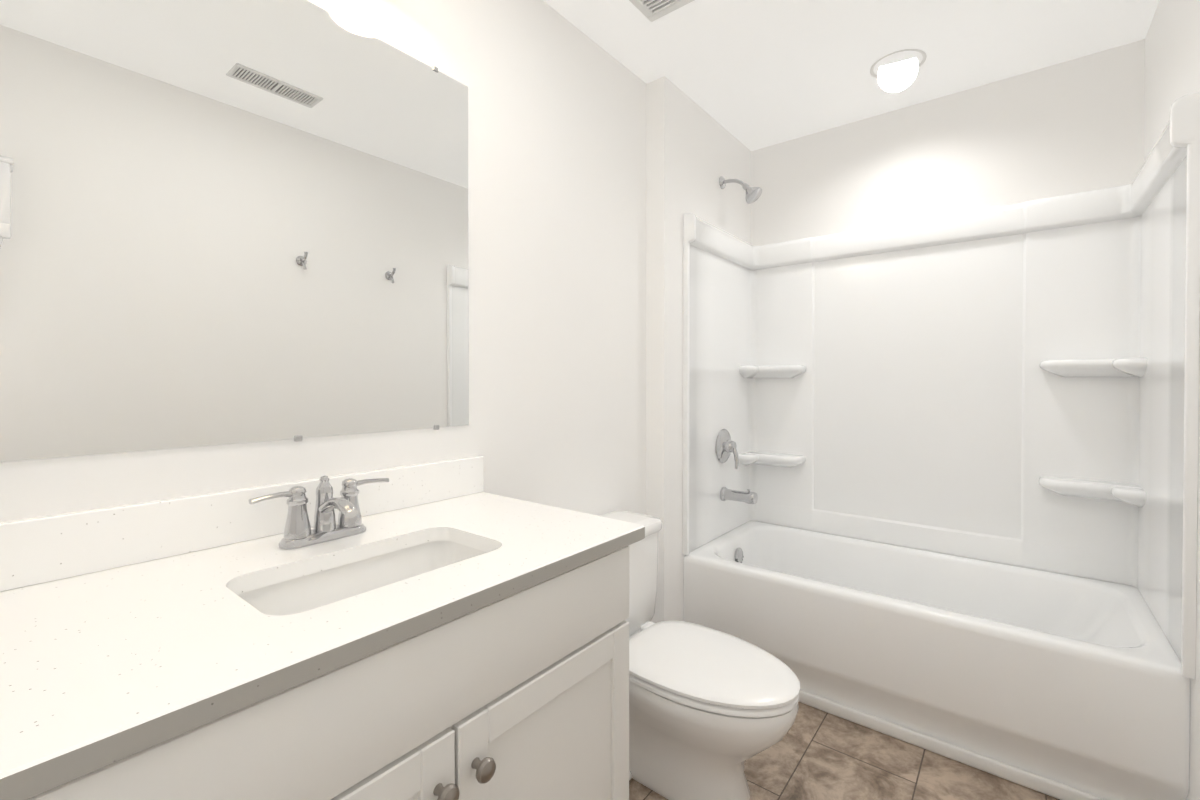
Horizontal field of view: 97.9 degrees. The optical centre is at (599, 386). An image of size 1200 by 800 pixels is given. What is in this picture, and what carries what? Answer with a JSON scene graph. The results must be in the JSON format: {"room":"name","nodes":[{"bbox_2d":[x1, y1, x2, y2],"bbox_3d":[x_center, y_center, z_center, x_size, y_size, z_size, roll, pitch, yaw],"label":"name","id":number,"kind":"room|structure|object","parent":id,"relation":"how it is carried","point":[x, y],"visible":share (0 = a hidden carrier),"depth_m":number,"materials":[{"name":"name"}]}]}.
{"room":"bathroom","nodes":[
{"label":"bathroom","id":0,"kind":"room"},
{"bbox_2d":[0,0,750,622],"bbox_3d":[-0.286,-0.033,1.609,0.189,2.465,3.516,0,1,39],"label":"wall","id":1,"kind":"structure","parent":0,"point":[596,172],"depth_m":1.76,"materials":[{"name":"white paint"}]},
{"bbox_2d":[0,0,468,462],"bbox_3d":[-0.665,-0.365,1.114,0.008,0.968,0.940,0,1,39],"label":"mirror","id":2,"kind":"object","parent":1,"relation":"attached to","point":[227,222],"visible":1,"depth_m":1.02,"materials":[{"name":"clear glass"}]},
{"bbox_2d":[719,176,761,203],"bbox_3d":[0.672,-0.945,2.491,0.199,0.158,0.086,0,1,39],"label":"shower head","id":3,"kind":"object","parent":1,"relation":"attached to","point":[752,194],"visible":1,"depth_m":2.46},
{"bbox_2d":[629,702,1058,799],"bbox_3d":[0.336,1.235,1.126,1.780,0.060,3.516,0,1,39],"label":"floor","id":4,"kind":"structure","parent":0,"point":[815,754],"depth_m":1.62,"materials":[{"name":"tile"}]},
{"bbox_2d":[0,456,644,799],"bbox_3d":[-0.423,0.706,0.958,0.594,1.000,0.976,0,1,39],"label":"bathroom vanity","id":5,"kind":"object","parent":4,"relation":"on","point":[446,630],"visible":1,"depth_m":0.80,"materials":[{"name":"stone"}]},
{"bbox_2d":[248,475,388,549],"bbox_3d":[-0.524,0.244,1.033,0.145,0.128,0.268,0,1,39],"label":"faucet","id":6,"kind":"object","parent":5,"relation":"on","point":[299,532],"visible":1,"depth_m":1.03,"materials":[{"name":"silver metal"}]},
{"bbox_2d":[601,511,799,799],"bbox_3d":[0.227,0.840,1.627,0.765,0.718,0.470,0,1,39],"label":"toilet","id":7,"kind":"object","parent":4,"relation":"on","point":[711,711],"visible":0.54,"depth_m":1.48,"materials":[{"name":"white ceramic"}]},
{"bbox_2d":[683,521,1189,799],"bbox_3d":[1.172,0.964,2.101,1.489,0.462,0.743,0,1,39],"label":"bathtub","id":8,"kind":"object","parent":4,"relation":"on","point":[1060,686],"visible":0.96,"depth_m":1.76,"materials":[{"name":"white plastic"}]},
{"bbox_2d":[543,0,1158,150],"bbox_3d":[0.336,-1.290,1.101,1.780,0.060,3.516,0,1,39],"label":"ceiling","id":9,"kind":"structure","parent":0,"point":[751,75],"depth_m":1.95,"materials":[{"name":"white paint"}]},
{"bbox_2d":[629,0,694,21],"bbox_3d":[0.200,-1.259,1.602,0.290,0.012,0.290,0,1,39],"label":"ceiling vent","id":10,"kind":"object","parent":9,"relation":"in","point":[651,10],"visible":0.98,"depth_m":1.73,"materials":[{"name":"white plastic"}]},
{"bbox_2d":[870,49,926,78],"bbox_3d":[1.173,-1.278,2.060,0.196,0.024,0.196,0,1,39],"label":"recessed light","id":11,"kind":"object","parent":9,"relation":"in","point":[921,52],"visible":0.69,"depth_m":2.06,"materials":[{"name":"white"}]},
{"bbox_2d":[751,39,1144,584],"bbox_3d":[1.435,-0.041,2.421,1.491,2.465,0.100,0,1,39],"label":"wall","id":12,"kind":"structure","parent":0,"point":[1076,125],"depth_m":2.24,"materials":[{"name":"white paint"}]},
{"bbox_2d":[683,92,1199,678],"bbox_3d":[1.162,-0.006,2.079,1.489,1.476,0.774,0,1,39],"label":"tub surround","id":13,"kind":"object","parent":12,"relation":"attached to","point":[1015,384],"visible":1,"depth_m":2.21,"materials":[{"name":"white plastic"}]},
{"bbox_2d":[716,429,738,468],"bbox_3d":[0.634,0.301,2.534,0.080,0.189,0.168,0,1,39],"label":"tub valve","id":14,"kind":"object","parent":13,"relation":"attached to","point":[726,446],"visible":1,"depth_m":2.51,"materials":[{"name":"silver metal"}]},
{"bbox_2d":[720,487,757,503],"bbox_3d":[0.667,0.523,2.509,0.166,0.074,0.068,0,1,39],"label":"tub spout","id":15,"kind":"object","parent":13,"relation":"attached to","point":[748,497],"visible":1,"depth_m":2.49,"materials":[{"name":"silver metal"}]},
{"bbox_2d":[1144,0,1199,799],"bbox_3d":[0.993,-0.022,0.590,0.100,2.465,3.516,0,1,39],"label":"wall","id":16,"kind":"structure","parent":0,"point":[1172,56],"depth_m":1.50,"materials":[{"name":"white paint"}]}
]}

